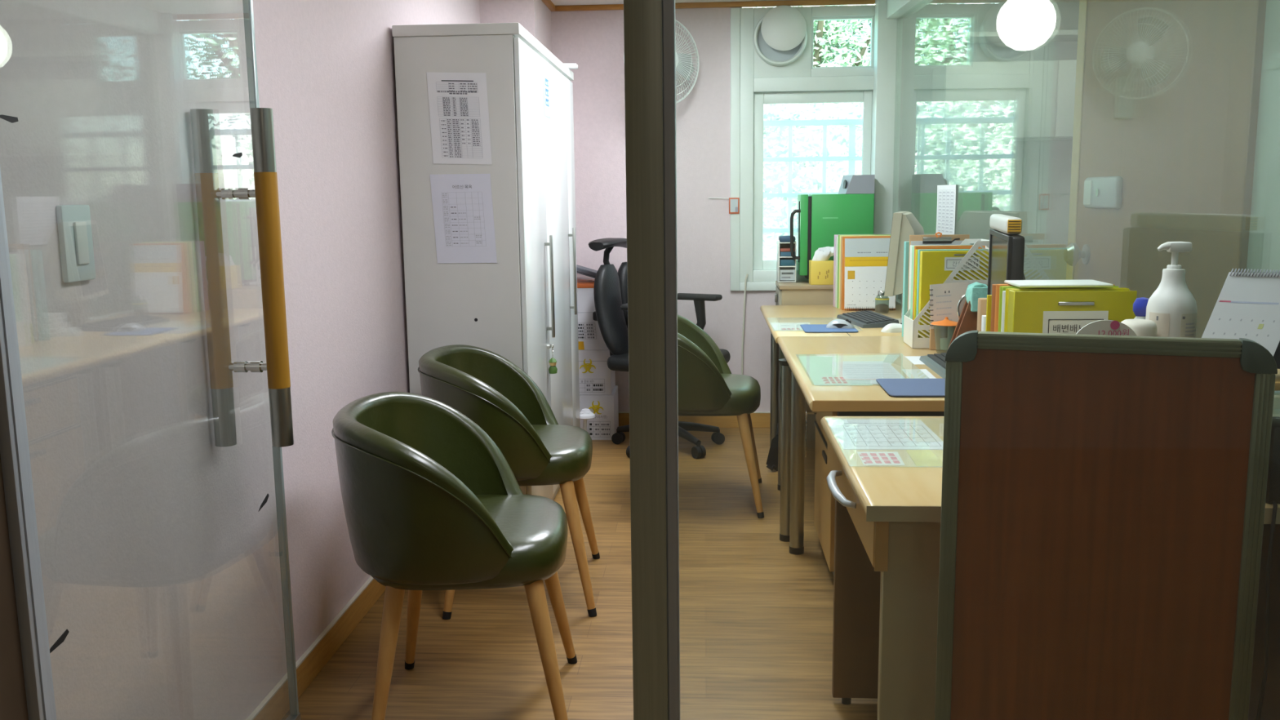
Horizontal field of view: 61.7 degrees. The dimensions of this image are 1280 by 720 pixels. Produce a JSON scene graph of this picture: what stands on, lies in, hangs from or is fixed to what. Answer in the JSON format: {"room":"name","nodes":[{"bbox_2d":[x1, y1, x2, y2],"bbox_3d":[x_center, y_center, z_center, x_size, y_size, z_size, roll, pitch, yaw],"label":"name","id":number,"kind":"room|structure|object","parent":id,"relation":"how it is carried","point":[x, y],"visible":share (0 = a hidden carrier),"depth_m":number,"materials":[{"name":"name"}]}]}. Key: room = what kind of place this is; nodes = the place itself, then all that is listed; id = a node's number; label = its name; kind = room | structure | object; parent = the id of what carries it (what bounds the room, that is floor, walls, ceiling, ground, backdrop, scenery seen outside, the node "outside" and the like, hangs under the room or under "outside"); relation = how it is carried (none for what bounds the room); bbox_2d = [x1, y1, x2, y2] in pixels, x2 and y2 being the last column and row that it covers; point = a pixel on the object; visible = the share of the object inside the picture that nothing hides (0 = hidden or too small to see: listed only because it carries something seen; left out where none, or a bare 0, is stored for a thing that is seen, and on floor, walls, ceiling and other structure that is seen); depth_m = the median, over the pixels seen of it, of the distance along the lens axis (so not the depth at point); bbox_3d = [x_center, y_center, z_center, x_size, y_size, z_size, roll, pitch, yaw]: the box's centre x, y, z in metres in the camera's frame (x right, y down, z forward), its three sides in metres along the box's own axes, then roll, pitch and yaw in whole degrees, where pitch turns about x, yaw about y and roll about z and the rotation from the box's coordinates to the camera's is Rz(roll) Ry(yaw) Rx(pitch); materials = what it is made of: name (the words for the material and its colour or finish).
{"room":"office","nodes":[
{"label":"office","id":0,"kind":"room"},
{"bbox_2d":[0,455,28,719],"bbox_3d":[-1.659,-0.054,1.488,1.508,2.290,0.075,0,9,3],"label":"wall","id":1,"kind":"structure","parent":0,"point":[13,702],"depth_m":1.53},
{"bbox_2d":[0,0,479,719],"bbox_3d":[-0.914,-0.417,3.767,0.120,2.290,4.610,0,9,3],"label":"wall","id":2,"kind":"structure","parent":0,"point":[160,559],"depth_m":2.24,"materials":[{"name":"pink paint"}]},
{"bbox_2d":[55,204,95,283],"bbox_3d":[-0.963,-0.200,1.834,0.017,0.130,0.085,0,9,3],"label":"light switch","id":3,"kind":"object","parent":2,"relation":"attached to","point":[73,221],"visible":1,"depth_m":1.82,"materials":[{"name":"white plastic"}]},
{"bbox_2d":[0,0,300,719],"bbox_3d":[-0.871,-0.122,1.953,0.174,2.238,0.950,0,9,3],"label":"door","id":4,"kind":"structure","parent":2,"relation":"in","point":[36,651],"depth_m":2.25,"materials":[{"name":"clear glass"}]},
{"bbox_2d":[245,576,386,719],"bbox_3d":[-0.855,0.723,3.591,0.013,0.089,3.860,0,9,3],"label":"baseboard","id":5,"kind":"structure","parent":2,"relation":"attached to","point":[275,705],"depth_m":2.98,"materials":[{"name":"brown wood"}]},
{"bbox_2d":[542,0,875,11],"bbox_3d":[-0.570,-1.580,3.851,1.572,0.026,4.809,4,10,27],"label":"trim","id":6,"kind":"structure","parent":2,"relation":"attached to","point":[548,3],"depth_m":5.62,"materials":[{"name":"brown wood"}]},
{"bbox_2d":[479,0,551,53],"bbox_3d":[-0.611,-0.706,5.604,0.265,2.290,0.580,0,9,3],"label":"wall","id":7,"kind":"structure","parent":0,"point":[534,15],"depth_m":5.17,"materials":[{"name":"paint"}]},
{"bbox_2d":[281,427,877,719],"bbox_3d":[0.219,1.048,1.899,5.200,0.060,8.650,0,9,3],"label":"floor","id":8,"kind":"structure","parent":0,"point":[756,616],"depth_m":3.23,"materials":[{"name":"wood"}]},
{"bbox_2d":[331,391,577,719],"bbox_3d":[-0.450,0.503,2.674,0.565,0.802,0.588,-1,9,-3],"label":"tub chair","id":9,"kind":"object","parent":8,"relation":"on","point":[431,501],"visible":1,"depth_m":2.46,"materials":[{"name":"green leather"}]},
{"bbox_2d":[372,494,567,590],"bbox_3d":[-0.421,0.441,2.666,0.480,0.116,0.476,-1,9,-3],"label":"seat cushion","id":10,"kind":"object","parent":9,"relation":"on","point":[532,548],"depth_m":2.48,"materials":[{"name":"green leather"}]},
{"bbox_2d":[391,22,580,500],"bbox_3d":[-0.560,-0.337,4.556,0.468,1.880,1.541,0,9,3],"label":"tall cabinet","id":11,"kind":"object","parent":8,"relation":"on","point":[513,308],"visible":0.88,"depth_m":3.81,"materials":[{"name":"white metal"}]},
{"bbox_2d":[426,71,492,164],"bbox_3d":[-0.625,-0.835,3.707,0.218,0.316,0.002,0,9,3],"label":"notice sheet","id":12,"kind":"object","parent":11,"relation":"attached to","point":[458,102],"visible":1,"depth_m":3.71,"materials":[{"name":"white paper"}]},
{"bbox_2d":[430,173,497,263],"bbox_3d":[-0.619,-0.495,3.759,0.227,0.310,0.002,0,9,3],"label":"notice sheet","id":13,"kind":"object","parent":11,"relation":"attached to","point":[463,206],"visible":1,"depth_m":3.76,"materials":[{"name":"paper"}]},
{"bbox_2d":[542,64,550,118],"bbox_3d":[-0.373,-1.076,4.303,0.001,0.195,0.165,0,9,3],"label":"label","id":14,"kind":"object","parent":11,"relation":"attached to","point":[546,71],"visible":1,"depth_m":4.29,"materials":[{"name":"white paper"}]},
{"bbox_2d":[417,344,599,619],"bbox_3d":[-0.427,0.368,3.542,0.565,0.802,0.588,-1,9,-1],"label":"tub chair","id":15,"kind":"object","parent":8,"relation":"on","point":[483,385],"visible":0.73,"depth_m":3.34,"materials":[{"name":"green leather"}]},
{"bbox_2d":[516,424,592,485],"bbox_3d":[-0.398,0.306,3.533,0.480,0.116,0.476,-1,9,-1],"label":"seat cushion","id":16,"kind":"object","parent":15,"relation":"on","point":[565,458],"depth_m":3.35,"materials":[{"name":"green leather"}]},
{"bbox_2d":[579,385,618,439],"bbox_3d":[-0.279,0.285,5.857,0.300,0.245,0.297,0,9,3],"label":"carton","id":17,"kind":"object","parent":8,"relation":"on","point":[605,424],"visible":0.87,"depth_m":5.71,"materials":[{"name":"white cardboard"}]},
{"bbox_2d":[578,349,615,395],"bbox_3d":[-0.285,0.044,5.820,0.280,0.242,0.291,0,9,3],"label":"carton","id":18,"kind":"object","parent":17,"relation":"on","point":[595,377],"visible":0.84,"depth_m":5.68,"materials":[{"name":"white cardboard"}]},
{"bbox_2d":[577,280,608,349],"bbox_3d":[-0.305,-0.248,5.778,0.279,0.348,0.286,0,9,3],"label":"carton","id":19,"kind":"object","parent":18,"relation":"on","point":[589,335],"visible":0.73,"depth_m":5.64,"materials":[{"name":"white cardboard"}]},
{"bbox_2d":[577,311,596,349],"bbox_3d":[-0.319,-0.153,5.652,0.260,0.200,0.001,0,9,3],"label":"print","id":20,"kind":"object","parent":19,"relation":"attached to","point":[587,326],"depth_m":5.65},
{"bbox_2d":[578,359,607,392],"bbox_3d":[-0.293,0.083,5.685,0.280,0.180,0.011,0,9,3],"label":"print","id":21,"kind":"object","parent":18,"relation":"attached to","point":[593,373],"depth_m":5.68},
{"bbox_2d":[588,400,610,435],"bbox_3d":[-0.217,0.315,5.713,0.116,0.197,0.011,0,9,3],"label":"print","id":22,"kind":"object","parent":17,"relation":"attached to","point":[600,424],"depth_m":5.71},
{"bbox_2d":[623,0,679,719],"bbox_3d":[0.018,-0.070,1.461,0.065,2.290,0.065,0,9,3],"label":"door frame","id":23,"kind":"structure","parent":8,"relation":"on","point":[649,25],"depth_m":1.44,"materials":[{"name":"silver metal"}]},
{"bbox_2d":[588,237,730,458],"bbox_3d":[0.087,-0.082,5.491,0.668,1.075,0.644,4,10,28],"label":"office chair","id":24,"kind":"object","parent":8,"relation":"on","point":[611,286],"visible":0.49,"depth_m":5.42,"materials":[{"name":"black plastic"}]},
{"bbox_2d":[677,314,764,518],"bbox_3d":[0.241,0.202,4.556,0.565,0.802,0.588,0,9,5],"label":"tub chair","id":25,"kind":"object","parent":8,"relation":"on","point":[707,385],"visible":0.51,"depth_m":4.32,"materials":[{"name":"green leather"}]},
{"bbox_2d":[678,373,760,416],"bbox_3d":[0.271,0.141,4.543,0.480,0.116,0.476,0,9,5],"label":"seat cushion","id":26,"kind":"object","parent":25,"relation":"on","point":[740,396],"depth_m":4.32,"materials":[{"name":"green leather"}]},
{"bbox_2d":[765,419,778,471],"bbox_3d":[0.663,0.370,5.040,0.149,0.301,0.057,-7,11,-37],"label":"bag","id":27,"kind":"object","parent":8,"relation":"on","point":[772,459],"visible":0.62,"depth_m":5.03,"materials":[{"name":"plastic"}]},
{"bbox_2d":[774,280,833,439],"bbox_3d":[0.988,-0.004,5.736,0.533,0.822,0.303,0,9,3],"label":"base cabinet","id":28,"kind":"object","parent":8,"relation":"on","point":[799,292],"visible":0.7,"depth_m":5.55,"materials":[{"name":"beige laminate"}]},
{"bbox_2d":[776,240,796,282],"bbox_3d":[0.784,-0.528,5.736,0.096,0.216,0.130,0,9,3],"label":"rack","id":29,"kind":"object","parent":28,"relation":"on","point":[786,265],"visible":0.92,"depth_m":5.68,"materials":[{"name":"white plastic"}]},
{"bbox_2d":[808,246,834,284],"bbox_3d":[0.973,-0.492,5.564,0.181,0.195,0.101,0,9,3],"label":"tissue box","id":30,"kind":"object","parent":28,"relation":"on","point":[820,268],"visible":0.89,"depth_m":5.53,"materials":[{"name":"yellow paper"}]},
{"bbox_2d":[790,193,874,279],"bbox_3d":[1.008,-0.647,5.692,0.434,0.463,0.170,0,9,3],"label":"binder","id":31,"kind":"object","parent":28,"relation":"on","point":[820,217],"visible":0.68,"depth_m":5.59,"materials":[{"name":"plastic"}]},
{"bbox_2d":[838,174,875,194],"bbox_3d":[1.137,-0.924,5.637,0.168,0.096,0.160,0,9,3],"label":"box","id":32,"kind":"object","parent":31,"relation":"on","point":[852,184],"visible":0.98,"depth_m":5.56,"materials":[{"name":"cardboard"}]},
{"bbox_2d":[760,304,902,490],"bbox_3d":[0.962,0.165,4.981,0.745,0.720,1.221,0,9,3],"label":"desk","id":33,"kind":"object","parent":8,"relation":"on","point":[813,314],"visible":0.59,"depth_m":5.06,"materials":[{"name":"brown wood"}]},
{"bbox_2d":[770,322,809,330],"bbox_3d":[0.665,-0.147,4.667,0.178,0.001,0.270,0,9,3],"label":"sheet","id":34,"kind":"object","parent":33,"relation":"on","point":[776,326],"visible":1,"depth_m":4.67,"materials":[{"name":"white paper"}]},
{"bbox_2d":[836,310,899,328],"bbox_3d":[1.013,-0.184,4.777,0.165,0.033,0.400,-2,9,-5],"label":"keyboard","id":35,"kind":"object","parent":33,"relation":"on","point":[866,318],"visible":1,"depth_m":4.69,"materials":[{"name":"grey plastic"}]},
{"bbox_2d":[840,235,895,310],"bbox_3d":[1.125,-0.427,5.262,0.261,0.360,0.035,0,9,3],"label":"folder","id":36,"kind":"object","parent":33,"relation":"on","point":[854,237],"visible":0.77,"depth_m":5.25,"materials":[{"name":"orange paper"}]},
{"bbox_2d":[844,238,895,311],"bbox_3d":[1.121,-0.416,5.217,0.245,0.351,0.040,0,9,3],"label":"desk calendar","id":37,"kind":"object","parent":33,"relation":"on","point":[866,260],"visible":0.76,"depth_m":5.22,"materials":[{"name":"white paper"}]},
{"bbox_2d":[875,290,888,313],"bbox_3d":[1.157,-0.278,5.119,0.067,0.107,0.067,0,9,3],"label":"glass jar","id":38,"kind":"object","parent":33,"relation":"on","point":[880,307],"visible":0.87,"depth_m":5.10,"materials":[{"name":"clear glass"}]},
{"bbox_2d":[884,211,924,324],"bbox_3d":[1.177,-0.390,4.601,0.212,0.488,0.400,2,9,18],"label":"monitor","id":39,"kind":"object","parent":33,"relation":"on","point":[904,224],"visible":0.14,"depth_m":4.42,"materials":[{"name":"beige plastic"}]},
{"bbox_3d":[0.762,-0.160,4.735,0.372,0.001,0.480,0,9,3],"label":"desk mat","id":40,"kind":"object","parent":33,"relation":"on","visible":0},
{"bbox_2d":[800,324,857,332],"bbox_3d":[0.803,-0.135,4.559,0.220,0.003,0.250,0,9,3],"label":"mouse pad","id":41,"kind":"object","parent":40,"relation":"on","point":[806,327],"visible":0.77,"depth_m":4.51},
{"bbox_2d":[826,319,854,328],"bbox_3d":[0.853,-0.155,4.558,0.116,0.036,0.065,2,9,15],"label":"computer mouse","id":42,"kind":"object","parent":41,"relation":"on","point":[837,323],"visible":1,"depth_m":4.54,"materials":[{"name":"white plastic"}]},
{"bbox_2d":[777,336,946,555],"bbox_3d":[0.892,0.364,3.703,0.790,0.722,1.352,0,9,3],"label":"desk","id":43,"kind":"object","parent":8,"relation":"on","point":[797,387],"visible":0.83,"depth_m":3.84,"materials":[{"name":"brown wood"}]},
{"bbox_2d":[798,355,899,385],"bbox_3d":[0.725,0.029,3.520,0.360,0.001,0.610,0,9,3],"label":"sheet","id":44,"kind":"object","parent":43,"relation":"on","point":[816,366],"visible":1,"depth_m":3.66,"materials":[{"name":"paper"}]},
{"bbox_2d":[819,376,851,384],"bbox_3d":[0.602,0.062,3.307,0.080,0.001,0.145,0,9,3],"label":"slip","id":45,"kind":"object","parent":44,"relation":"on","point":[826,380],"visible":1,"depth_m":3.30,"materials":[{"name":"white paper"}]},
{"bbox_2d":[832,361,905,383],"bbox_3d":[0.734,0.040,3.447,0.197,0.001,0.425,0,9,3],"label":"printed sheet","id":46,"kind":"object","parent":44,"relation":"on","point":[855,372],"visible":0.95,"depth_m":3.45,"materials":[{"name":"paper"}]},
{"bbox_2d":[902,241,909,337],"bbox_3d":[1.167,-0.281,4.250,0.244,0.378,0.028,0,9,3],"label":"folder","id":47,"kind":"object","parent":43,"relation":"on","point":[906,244],"visible":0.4,"depth_m":4.24,"materials":[{"name":"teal paper"}]},
{"bbox_2d":[875,378,945,395],"bbox_3d":[0.827,0.079,3.154,0.223,0.003,0.275,0,9,3],"label":"mouse pad","id":48,"kind":"object","parent":43,"relation":"on","point":[893,387],"visible":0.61,"depth_m":3.15,"materials":[{"name":"fabric"}]},
{"bbox_2d":[901,368,936,378],"bbox_3d":[0.885,0.047,3.394,0.085,0.001,0.215,0,9,3],"label":"sheet","id":49,"kind":"object","parent":43,"relation":"on","point":[911,373],"visible":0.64,"depth_m":3.40,"materials":[{"name":"white paper"}]},
{"bbox_2d":[919,352,946,378],"bbox_3d":[1.034,0.018,3.459,0.170,0.033,0.460,0,9,3],"label":"keyboard","id":50,"kind":"object","parent":43,"relation":"on","point":[936,362],"visible":0.09,"depth_m":3.54,"materials":[{"name":"plastic"}]},
{"bbox_2d":[907,231,969,311],"bbox_3d":[1.165,-0.291,4.183,0.230,0.418,0.018,0,9,3],"label":"clipboard","id":51,"kind":"object","parent":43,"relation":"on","point":[942,239],"visible":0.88,"depth_m":4.16,"materials":[{"name":"brown wood"}]},
{"bbox_2d":[930,316,957,352],"bbox_3d":[1.097,-0.091,3.838,0.110,0.130,0.110,0,9,3],"label":"glass cup","id":52,"kind":"object","parent":43,"relation":"on","point":[944,342],"visible":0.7,"depth_m":3.81,"materials":[{"name":"glass"}]},
{"bbox_2d":[903,239,989,348],"bbox_3d":[1.151,-0.251,4.008,0.284,0.393,0.180,0,9,3],"label":"magazine file","id":53,"kind":"object","parent":43,"relation":"on","point":[911,327],"visible":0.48,"depth_m":3.94,"materials":[{"name":"white plastic"}]},
{"bbox_2d":[913,248,927,319],"bbox_3d":[1.155,-0.236,4.000,0.258,0.354,0.023,0,9,3],"label":"folder","id":54,"kind":"object","parent":53,"relation":"in","point":[917,250],"visible":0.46,"depth_m":3.99,"materials":[{"name":"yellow paper"}]},
{"bbox_2d":[910,244,973,319],"bbox_3d":[1.161,-0.251,4.063,0.254,0.364,0.054,0,9,3],"label":"folder","id":55,"kind":"object","parent":53,"relation":"in","point":[913,246],"visible":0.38,"depth_m":4.07,"materials":[{"name":"white paper"}]},
{"bbox_2d":[912,245,985,319],"bbox_3d":[1.157,-0.246,4.024,0.257,0.366,0.020,0,9,3],"label":"folder","id":56,"kind":"object","parent":53,"relation":"in","point":[915,246],"visible":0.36,"depth_m":3.99,"materials":[{"name":"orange paper"}]},
{"bbox_2d":[915,248,988,316],"bbox_3d":[1.156,-0.233,3.977,0.253,0.355,0.017,0,9,3],"label":"folder","id":57,"kind":"object","parent":53,"relation":"in","point":[927,250],"visible":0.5,"depth_m":3.96,"materials":[{"name":"white paper"}]},
{"bbox_2d":[918,250,988,337],"bbox_3d":[1.157,-0.226,3.947,0.248,0.350,0.039,0,9,3],"label":"folder","id":58,"kind":"object","parent":53,"relation":"in","point":[935,266],"visible":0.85,"depth_m":3.92,"materials":[{"name":"yellow paper"}]},
{"bbox_2d":[928,281,968,350],"bbox_3d":[1.122,-0.161,3.894,0.143,0.250,0.039,0,9,3],"label":"spiral notebook","id":59,"kind":"object","parent":43,"relation":"on","point":[944,298],"visible":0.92,"depth_m":3.89,"materials":[{"name":"white paper"}]},
{"bbox_2d":[946,298,977,352],"bbox_3d":[1.147,-0.122,3.732,0.202,0.223,0.065,0,9,3],"label":"wooden stand","id":60,"kind":"object","parent":43,"relation":"on","point":[967,321],"visible":0.23,"depth_m":3.70,"materials":[{"name":"brown wood"}]},
{"bbox_2d":[965,281,987,311],"bbox_3d":[1.172,-0.213,3.707,0.084,0.107,0.100,0,9,3],"label":"cloth","id":61,"kind":"object","parent":60,"relation":"on","point":[975,291],"visible":0.63,"depth_m":3.66,"materials":[{"name":"teal fabric"}]},
{"bbox_2d":[987,228,1025,294],"bbox_3d":[1.048,-0.134,3.055,0.190,0.458,0.530,1,9,13],"label":"monitor","id":62,"kind":"object","parent":43,"relation":"on","point":[1006,251],"visible":0.29,"depth_m":2.90,"materials":[{"name":"black plastic"}]},
{"bbox_2d":[989,213,1022,235],"bbox_3d":[1.029,-0.385,3.020,0.042,0.044,0.479,1,9,13],"label":"case","id":63,"kind":"object","parent":62,"relation":"on","point":[1011,225],"visible":1,"depth_m":2.81,"materials":[{"name":"plastic"}]},
{"bbox_2d":[806,410,944,574],"bbox_3d":[0.865,0.395,3.725,0.528,0.655,0.530,0,9,3],"label":"drawer pedestal","id":64,"kind":"object","parent":8,"relation":"on","point":[824,501],"visible":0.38,"depth_m":3.64,"materials":[{"name":"beige wood"}]},
{"bbox_2d":[820,416,1279,719],"bbox_3d":[0.850,0.564,2.429,0.851,0.720,0.812,0,9,3],"label":"desk","id":65,"kind":"object","parent":8,"relation":"on","point":[887,519],"visible":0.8,"depth_m":2.08,"materials":[{"name":"brown wood"}]},
{"bbox_2d":[857,451,904,465],"bbox_3d":[0.528,0.215,2.346,0.092,0.001,0.119,0,9,3],"label":"slip","id":66,"kind":"object","parent":65,"relation":"on","point":[868,458],"visible":1,"depth_m":2.34,"materials":[{"name":"white paper"}]},
{"bbox_2d":[826,418,942,449],"bbox_3d":[0.592,0.177,2.586,0.244,0.001,0.327,0,9,3],"label":"sheet","id":67,"kind":"object","parent":65,"relation":"on","point":[851,434],"visible":1,"depth_m":2.57,"materials":[{"name":"paper"}]},
{"bbox_2d":[906,449,942,466],"bbox_3d":[0.678,0.214,2.342,0.172,0.001,0.145,0,9,3],"label":"sheet","id":68,"kind":"object","parent":65,"relation":"on","point":[920,457],"visible":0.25,"depth_m":2.35,"materials":[{"name":"paper"}]},
{"bbox_2d":[977,297,986,332],"bbox_3d":[0.861,0.015,2.556,0.112,0.325,0.030,0,9,3],"label":"notebook","id":69,"kind":"object","parent":65,"relation":"on","point":[982,302],"visible":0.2,"depth_m":2.53,"materials":[{"name":"beige paper"}]},
{"bbox_2d":[985,294,991,331],"bbox_3d":[0.823,0.020,2.467,0.058,0.342,0.006,0,9,3],"label":"card","id":70,"kind":"object","parent":65,"relation":"on","point":[988,296],"visible":0.18,"depth_m":2.45,"materials":[{"name":"yellow paper"}]},
{"bbox_2d":[990,284,995,331],"bbox_3d":[0.923,0.011,2.438,0.252,0.367,0.029,0,9,3],"label":"folder","id":71,"kind":"object","parent":65,"relation":"on","point":[993,286],"visible":0.12,"depth_m":2.42,"materials":[{"name":"orange paper"}]},
{"bbox_2d":[994,284,1114,332],"bbox_3d":[0.922,0.014,2.406,0.252,0.370,0.028,0,9,3],"label":"folder","id":72,"kind":"object","parent":65,"relation":"on","point":[997,286],"visible":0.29,"depth_m":2.39,"materials":[{"name":"white paper"}]},
{"bbox_2d":[998,285,1118,332],"bbox_3d":[0.920,0.020,2.379,0.252,0.368,0.020,0,9,3],"label":"folder","id":73,"kind":"object","parent":65,"relation":"on","point":[1002,288],"visible":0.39,"depth_m":2.35,"materials":[{"name":"white paper"}]},
{"bbox_2d":[1004,288,1128,332],"bbox_3d":[0.920,0.027,2.334,0.256,0.367,0.015,0,9,3],"label":"folder","id":74,"kind":"object","parent":65,"relation":"on","point":[1007,289],"visible":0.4,"depth_m":2.31,"materials":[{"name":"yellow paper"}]},
{"bbox_2d":[1007,288,1137,333],"bbox_3d":[0.920,0.033,2.301,0.253,0.366,0.045,0,9,3],"label":"box","id":75,"kind":"object","parent":65,"relation":"on","point":[1067,311],"visible":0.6,"depth_m":2.26,"materials":[{"name":"yellow cardboard"}]},
{"bbox_2d":[1004,279,1113,288],"bbox_3d":[0.913,-0.167,2.345,0.196,0.007,0.125,0,9,3],"label":"folder","id":76,"kind":"object","parent":75,"relation":"on","point":[1020,283],"visible":1,"depth_m":2.31,"materials":[{"name":"white paper"}]},
{"bbox_2d":[1256,501,1277,719],"bbox_3d":[1.159,0.617,2.007,0.021,0.724,0.024,0,9,3],"label":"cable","id":77,"kind":"object","parent":65,"relation":"hanging from","point":[1274,504],"visible":1,"depth_m":1.97,"materials":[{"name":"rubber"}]},
{"bbox_2d":[1265,417,1279,503],"bbox_3d":[1.201,0.186,2.000,0.090,0.148,0.090,0,9,3],"label":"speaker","id":78,"kind":"object","parent":65,"relation":"on","point":[1273,491],"visible":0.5,"depth_m":1.96},
{"bbox_2d":[1274,368,1279,391],"bbox_3d":[1.013,0.136,2.073,0.490,0.230,0.243,0,9,3],"label":"desk riser","id":79,"kind":"object","parent":65,"relation":"on","point":[1277,388],"visible":0.02,"depth_m":1.94,"materials":[{"name":"brown wood"}]},
{"bbox_2d":[1076,320,1137,336],"bbox_3d":[0.864,-0.021,1.993,0.124,0.108,0.030,0,9,3],"label":"price sign","id":80,"kind":"object","parent":79,"relation":"on","point":[1108,327],"visible":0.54,"depth_m":1.98,"materials":[{"name":"white paper"}]},
{"bbox_2d":[1098,320,1128,335],"bbox_3d":[0.877,-0.057,1.982,0.055,0.031,0.001,0,9,3],"label":"print","id":81,"kind":"object","parent":80,"relation":"attached to","point":[1105,327],"depth_m":1.98},
{"bbox_2d":[1120,319,1157,336],"bbox_3d":[0.936,-0.024,2.018,0.067,0.104,0.067,0,9,3],"label":"jar","id":82,"kind":"object","parent":79,"relation":"on","point":[1141,327],"visible":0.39,"depth_m":1.99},
{"bbox_2d":[1133,297,1148,319],"bbox_3d":[0.997,-0.058,2.131,0.036,0.135,0.036,0,9,3],"label":"bottle","id":83,"kind":"object","parent":79,"relation":"on","point":[1140,304],"visible":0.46,"depth_m":2.11,"materials":[{"name":"blue plastic"}]},
{"bbox_2d":[1145,241,1197,337],"bbox_3d":[1.011,-0.101,2.037,0.087,0.248,0.088,0,9,3],"label":"pump bottle","id":84,"kind":"object","parent":79,"relation":"on","point":[1172,306],"visible":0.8,"depth_m":2.01,"materials":[{"name":"white plastic"}]},
{"bbox_2d":[1201,268,1279,368],"bbox_3d":[1.129,-0.069,1.964,0.234,0.191,0.091,2,9,17],"label":"calendar","id":85,"kind":"object","parent":79,"relation":"on","point":[1247,305],"visible":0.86,"depth_m":1.97,"materials":[{"name":"white paper"}]},
{"bbox_2d":[934,329,1277,719],"bbox_3d":[0.747,0.488,1.790,0.486,1.069,0.029,2,9,19],"label":"board","id":86,"kind":"object","parent":8,"relation":"on","point":[1104,496],"visible":1,"depth_m":1.75,"materials":[{"name":"wood"}]},
{"bbox_2d":[551,0,875,7],"bbox_3d":[0.190,-1.284,1.537,5.200,0.080,8.650,0,9,3],"label":"ceiling","id":87,"kind":"structure","parent":0,"point":[557,2],"depth_m":5.60,"materials":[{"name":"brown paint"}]},
{"bbox_2d":[995,0,1056,50],"bbox_3d":[1.705,-1.562,4.723,0.250,0.385,0.250,0,9,3],"label":"globe lamp","id":88,"kind":"object","parent":87,"relation":"hanging from","point":[1021,24],"visible":1,"depth_m":4.65,"materials":[{"name":"white glass"}]},
{"bbox_2d":[551,0,1079,412],"bbox_3d":[1.165,-0.767,5.853,3.780,2.290,0.140,0,9,3],"label":"wall","id":89,"kind":"structure","parent":0,"point":[593,41],"depth_m":5.74,"materials":[{"name":"pink paint"}]},
{"bbox_2d":[623,19,699,103],"bbox_3d":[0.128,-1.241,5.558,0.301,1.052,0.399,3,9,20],"label":"wall fan","id":90,"kind":"object","parent":89,"relation":"attached to","point":[677,60],"visible":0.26,"depth_m":5.53,"materials":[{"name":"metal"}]},
{"bbox_2d":[618,412,770,427],"bbox_3d":[0.295,0.380,5.713,2.027,0.088,0.592,0,9,3],"label":"baseboard","id":91,"kind":"structure","parent":89,"relation":"attached to","point":[759,420],"depth_m":5.99,"materials":[{"name":"brown wood"}]},
{"bbox_2d":[741,274,748,374],"bbox_3d":[0.576,-0.054,5.901,0.039,0.842,0.016,2,9,19],"label":"cable","id":92,"kind":"object","parent":89,"relation":"attached to","point":[746,277],"visible":0.72,"depth_m":5.88,"materials":[{"name":"white plastic"}]},
{"bbox_2d":[730,4,875,290],"bbox_3d":[0.894,-1.126,5.786,0.811,1.493,0.123,0,9,3],"label":"window","id":93,"kind":"structure","parent":89,"relation":"in","point":[755,83],"depth_m":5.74,"materials":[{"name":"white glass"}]},
{"bbox_2d":[752,5,807,66],"bbox_3d":[0.735,-1.701,5.613,0.282,0.303,0.098,0,9,3],"label":"round vent","id":94,"kind":"object","parent":93,"relation":"attached to","point":[780,37],"visible":1,"depth_m":5.58,"materials":[{"name":"white plastic"}]},
{"bbox_2d":[763,119,862,235],"bbox_3d":[0.930,-0.915,5.867,0.610,0.784,0.024,0,9,3],"label":"grille","id":95,"kind":"object","parent":93,"relation":"attached to","point":[851,157],"depth_m":5.82,"materials":[{"name":"white metal"}]},
{"bbox_2d":[811,16,874,69],"bbox_3d":[1.070,-1.678,5.676,0.328,0.267,0.040,0,9,3],"label":"window","id":96,"kind":"structure","parent":93,"relation":"attached to","point":[841,18],"depth_m":5.65,"materials":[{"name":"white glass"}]},
{"bbox_2d":[914,29,1078,44],"bbox_3d":[2.130,-1.651,5.459,1.400,0.025,0.250,0,9,3],"label":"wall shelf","id":97,"kind":"object","parent":89,"relation":"attached to","point":[1071,35],"visible":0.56,"depth_m":5.41,"materials":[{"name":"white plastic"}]},
{"bbox_2d":[871,0,1279,719],"bbox_3d":[1.265,-0.415,3.580,0.132,2.290,4.440,-1,9,1],"label":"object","id":98,"kind":"structure","parent":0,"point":[889,14],"depth_m":5.54,"materials":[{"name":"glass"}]},
{"bbox_2d":[935,184,955,235],"bbox_3d":[1.312,-0.642,4.596,0.002,0.215,0.300,-1,9,1],"label":"sheet","id":99,"kind":"object","parent":98,"relation":"attached to","point":[946,194],"visible":0.99,"depth_m":4.59,"materials":[{"name":"white paper"}]},
{"bbox_2d":[1246,0,1279,417],"bbox_3d":[1.453,-0.171,1.995,0.060,2.290,1.160,0,9,3],"label":"wall","id":100,"kind":"structure","parent":0,"point":[1264,244],"depth_m":2.47,"materials":[{"name":"grey paint"}]},
{"bbox_2d":[1063,0,1266,337],"bbox_3d":[1.458,-0.348,3.168,0.112,2.260,1.210,0,9,3],"label":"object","id":101,"kind":"structure","parent":100,"relation":"in","point":[1166,100],"depth_m":2.98,"materials":[{"name":"beige wood"}]},
{"label":"outside","id":102,"kind":"structure","parent":0,"visible":0},
{"bbox_3d":[2.412,-0.589,14.997,21.000,0.100,17.950,0,9,3],"label":"ground","id":103,"kind":"structure","parent":102,"visible":0},
{"bbox_2d":[763,208,797,260],"bbox_3d":[2.258,-1.006,12.482,21.000,1.500,0.200,0,9,3],"label":"wall","id":104,"kind":"structure","parent":103,"relation":"on","point":[767,254],"depth_m":12.37,"materials":[{"name":"concrete"}]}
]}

